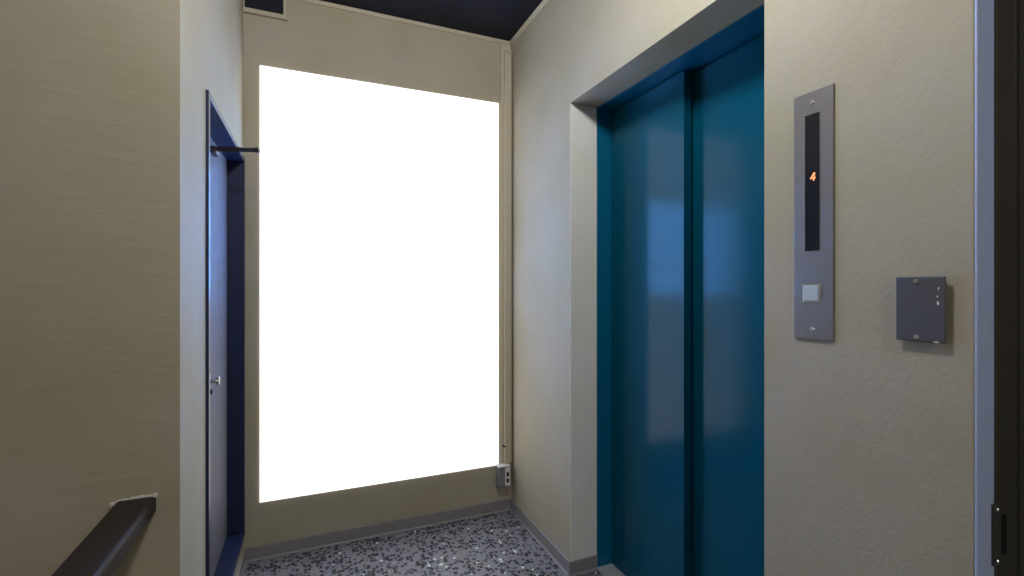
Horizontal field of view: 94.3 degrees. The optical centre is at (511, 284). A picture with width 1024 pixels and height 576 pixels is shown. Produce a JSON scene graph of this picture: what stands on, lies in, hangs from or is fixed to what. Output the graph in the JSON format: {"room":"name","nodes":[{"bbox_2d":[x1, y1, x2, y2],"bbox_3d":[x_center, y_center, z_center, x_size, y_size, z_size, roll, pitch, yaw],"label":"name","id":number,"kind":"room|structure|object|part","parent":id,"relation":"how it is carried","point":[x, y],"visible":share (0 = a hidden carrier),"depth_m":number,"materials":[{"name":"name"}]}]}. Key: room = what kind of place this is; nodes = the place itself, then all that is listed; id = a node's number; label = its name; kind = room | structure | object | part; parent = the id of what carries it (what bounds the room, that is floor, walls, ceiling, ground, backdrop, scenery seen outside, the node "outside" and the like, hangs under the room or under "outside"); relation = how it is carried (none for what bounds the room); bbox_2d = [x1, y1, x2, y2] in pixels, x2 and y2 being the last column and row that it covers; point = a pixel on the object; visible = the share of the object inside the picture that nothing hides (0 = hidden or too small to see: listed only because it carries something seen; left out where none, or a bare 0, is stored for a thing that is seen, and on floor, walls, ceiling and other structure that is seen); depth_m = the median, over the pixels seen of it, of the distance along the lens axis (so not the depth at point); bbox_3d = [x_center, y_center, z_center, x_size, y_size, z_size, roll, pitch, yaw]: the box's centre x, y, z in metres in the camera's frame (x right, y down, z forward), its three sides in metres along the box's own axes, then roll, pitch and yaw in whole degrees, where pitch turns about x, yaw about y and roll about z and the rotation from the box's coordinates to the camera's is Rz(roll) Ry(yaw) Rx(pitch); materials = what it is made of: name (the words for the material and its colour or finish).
{"room":"elevator lobby","nodes":[
{"label":"elevator lobby","id":0,"kind":"room"},
{"bbox_2d":[0,0,179,575],"bbox_3d":[-1.583,0.650,0.881,1.665,4.000,0.200,0,0,-23],"label":"wall","id":1,"kind":"structure","parent":0,"point":[90,89],"depth_m":1.04,"materials":[{"name":"beige paint"}]},
{"bbox_2d":[51,497,155,575],"bbox_3d":[-0.209,0.867,-0.453,0.074,0.766,3.327,0,0,-23],"label":"handrail","id":2,"kind":"object","parent":1,"relation":"attached to","point":[102,550],"visible":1,"depth_m":0.91,"materials":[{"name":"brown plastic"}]},
{"bbox_2d":[110,493,157,505],"bbox_3d":[-0.857,0.486,1.076,0.088,0.015,0.004,0,0,-23],"label":"plaster","id":3,"kind":"object","parent":1,"relation":"attached to","point":[154,494],"visible":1,"depth_m":1.08,"materials":[{"name":"beige paint"}]},
{"bbox_2d":[180,0,243,575],"bbox_3d":[-1.087,-0.050,1.589,0.200,2.600,1.118,0,0,-23],"label":"wall","id":4,"kind":"structure","parent":0,"point":[211,31],"depth_m":1.26,"materials":[{"name":"beige paint"}]},
{"bbox_2d":[206,90,244,575],"bbox_3d":[-1.094,0.277,1.735,0.116,1.691,0.812,0,0,-23],"label":"door","id":5,"kind":"structure","parent":4,"relation":"in","point":[225,173],"depth_m":1.95,"materials":[{"name":"blue paint"}]},
{"bbox_3d":[-1.077,0.366,1.718,0.034,0.085,0.036,0,0,-23],"label":"knob","id":6,"kind":"part","parent":5,"relation":"part of","materials":[{"name":"silver metal"}]},
{"bbox_2d":[210,146,259,156],"bbox_3d":[-1.027,-0.494,1.766,0.183,0.027,0.071,0,0,-8],"label":"door closer","id":7,"kind":"object","parent":5,"relation":"attached to","point":[215,151],"depth_m":1.74,"materials":[{"name":"brown metal"}]},
{"bbox_3d":[-1.012,-0.497,1.743,0.158,0.021,0.020,0,0,-8],"label":"closer arm","id":8,"kind":"part","parent":7,"relation":"part of","materials":[{"name":"brown metal"}]},
{"bbox_2d":[236,549,246,575],"bbox_3d":[-0.986,1.219,1.627,0.014,0.062,1.110,0,0,-23],"label":"baseboard","id":9,"kind":"structure","parent":4,"relation":"attached to","point":[242,565],"depth_m":2.05,"materials":[{"name":"grey plastic"}]},
{"bbox_2d":[244,0,510,547],"bbox_3d":[-0.728,-0.050,2.422,1.508,2.600,0.140,0,0,-23],"label":"wall","id":10,"kind":"structure","parent":0,"point":[314,39],"depth_m":2.31,"materials":[{"name":"beige paint"}]},
{"bbox_2d":[243,0,286,20],"bbox_3d":[-1.124,-1.280,2.169,0.179,0.106,0.020,0,0,-23],"label":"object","id":11,"kind":"object","parent":10,"relation":"in","point":[274,9],"visible":1,"depth_m":2.17,"materials":[{"name":"beige paint"}]},
{"bbox_3d":[-1.133,-1.290,2.174,0.158,0.085,0.004,0,0,-23],"label":"vent panel","id":12,"kind":"part","parent":11,"relation":"part of","materials":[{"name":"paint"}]},
{"bbox_2d":[243,498,510,562],"bbox_3d":[-0.606,1.219,2.390,1.308,0.062,0.014,0,0,-23],"label":"baseboard","id":13,"kind":"structure","parent":10,"relation":"attached to","point":[276,549],"depth_m":2.35,"materials":[{"name":"grey plastic"}]},
{"bbox_2d":[260,65,498,502],"bbox_3d":[-0.612,-0.005,2.391,1.166,1.992,0.005,0,0,-23],"label":"poster panel","id":14,"kind":"object","parent":10,"relation":"attached to","point":[379,204],"visible":1,"depth_m":2.35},
{"bbox_2d":[296,0,510,44],"bbox_3d":[-0.606,-1.342,2.390,1.308,0.016,0.015,0,0,-23],"label":"crown molding","id":15,"kind":"structure","parent":10,"relation":"attached to","point":[316,2],"depth_m":2.41,"materials":[{"name":"beige paint"}]},
{"bbox_2d":[496,463,510,487],"bbox_3d":[-0.049,1.041,2.603,0.070,0.114,0.055,0,0,-23],"label":"box","id":16,"kind":"object","parent":10,"relation":"attached to","point":[502,470],"visible":0.94,"depth_m":2.58,"materials":[{"name":"grey plastic"}]},
{"bbox_3d":[-0.049,0.987,2.604,0.070,0.006,0.052,0,0,-23],"label":"box lid","id":17,"kind":"part","parent":16,"relation":"part of","materials":[{"name":"white plastic"}]},
{"bbox_3d":[-0.025,1.043,2.586,0.028,0.098,0.004,0,0,-23],"label":"socket plate","id":18,"kind":"part","parent":16,"relation":"part of","materials":[{"name":"white plastic"}]},
{"bbox_2d":[500,43,511,463],"bbox_3d":[-0.031,-0.174,2.624,0.061,2.317,0.030,0,0,-23],"label":"pipe","id":19,"kind":"object","parent":10,"relation":"attached to","point":[505,49],"visible":1,"depth_m":2.62,"materials":[{"name":"beige paint"}]},
{"bbox_2d":[244,511,602,575],"bbox_3d":[0.370,1.325,0.311,1.804,0.150,4.885,0,0,-23],"label":"floor","id":20,"kind":"structure","parent":0,"point":[497,544],"depth_m":2.18,"materials":[{"name":"stone"}]},
{"bbox_2d":[320,0,542,40],"bbox_3d":[-0.272,-1.400,-0.036,3.370,0.100,5.025,0,0,-23],"label":"ceiling","id":21,"kind":"structure","parent":0,"point":[499,19],"depth_m":2.35,"materials":[{"name":"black paint"}]},
{"bbox_2d":[511,0,974,575],"bbox_3d":[1.035,-0.050,0.591,0.320,2.600,4.885,0,0,-23],"label":"wall","id":22,"kind":"structure","parent":0,"point":[869,433],"depth_m":1.00,"materials":[{"name":"beige paint"}]},
{"bbox_2d":[510,0,548,44],"bbox_3d":[0.911,-1.342,0.454,0.015,0.016,4.730,0,0,-23],"label":"crown molding","id":23,"kind":"structure","parent":22,"relation":"attached to","point":[542,4],"depth_m":2.41,"materials":[{"name":"beige paint"}]},
{"bbox_2d":[510,498,596,575],"bbox_3d":[0.441,1.219,1.743,0.147,0.062,2.003,0,0,-23],"label":"baseboard","id":24,"kind":"structure","parent":22,"relation":"attached to","point":[587,564],"depth_m":2.16,"materials":[{"name":"grey plastic"}]},
{"bbox_2d":[570,103,596,560],"bbox_3d":[0.312,0.234,2.069,0.132,2.032,0.003,0,0,-23],"label":"reveal","id":25,"kind":"structure","parent":22,"relation":"attached to","point":[583,119],"depth_m":2.06,"materials":[{"name":"beige paint"}]},
{"bbox_2d":[597,4,763,575],"bbox_3d":[0.636,0.234,1.690,0.177,2.032,0.952,0,0,-23],"label":"elevator door","id":26,"kind":"structure","parent":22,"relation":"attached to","point":[680,150],"depth_m":1.73,"materials":[{"name":"blue paint"}]},
{"bbox_3d":[0.630,1.244,1.688,0.165,0.011,0.940,0,0,-23],"label":"door sill","id":27,"kind":"part","parent":26,"relation":"part of","materials":[{"name":"silver metal"}]},
{"bbox_3d":[0.547,0.234,1.917,0.036,2.008,0.446,0,0,-23],"label":"door panel","id":28,"kind":"part","parent":26,"relation":"part of","materials":[{"name":"teal paint"}]},
{"bbox_3d":[0.763,0.234,1.523,0.036,2.008,0.525,0,0,-23],"label":"door panel","id":29,"kind":"part","parent":26,"relation":"part of","materials":[{"name":"teal paint"}]},
{"bbox_2d":[794,83,833,340],"bbox_3d":[0.663,-0.154,1.049,0.010,0.549,0.090,0,0,-23],"label":"panel","id":30,"kind":"object","parent":22,"relation":"attached to","point":[813,110],"visible":1,"depth_m":1.04,"materials":[{"name":"silver metal"}]},
{"bbox_2d":[896,276,945,343],"bbox_3d":[0.740,0.043,0.860,0.014,0.118,0.077,0,0,-23],"label":"switch box","id":31,"kind":"object","parent":22,"relation":"attached to","point":[920,300],"visible":1,"depth_m":0.85,"materials":[{"name":"grey metal"}]},
{"bbox_2d":[975,0,1023,575],"bbox_3d":[1.086,0.235,0.467,0.316,2.030,0.849,0,0,-23],"label":"door","id":32,"kind":"structure","parent":22,"relation":"in","point":[999,24],"depth_m":0.81,"materials":[{"name":"grey metal"}]},
{"bbox_3d":[0.835,0.426,0.815,0.036,0.104,0.008,0,0,-23],"label":"strike plate","id":33,"kind":"part","parent":32,"relation":"part of","materials":[{"name":"brown metal"}]},
{"bbox_3d":[0.948,0.235,0.862,0.263,2.030,0.014,0,0,-23],"label":"frame","id":34,"kind":"part","parent":32,"relation":"part of","materials":[{"name":"brown metal"}]}
]}

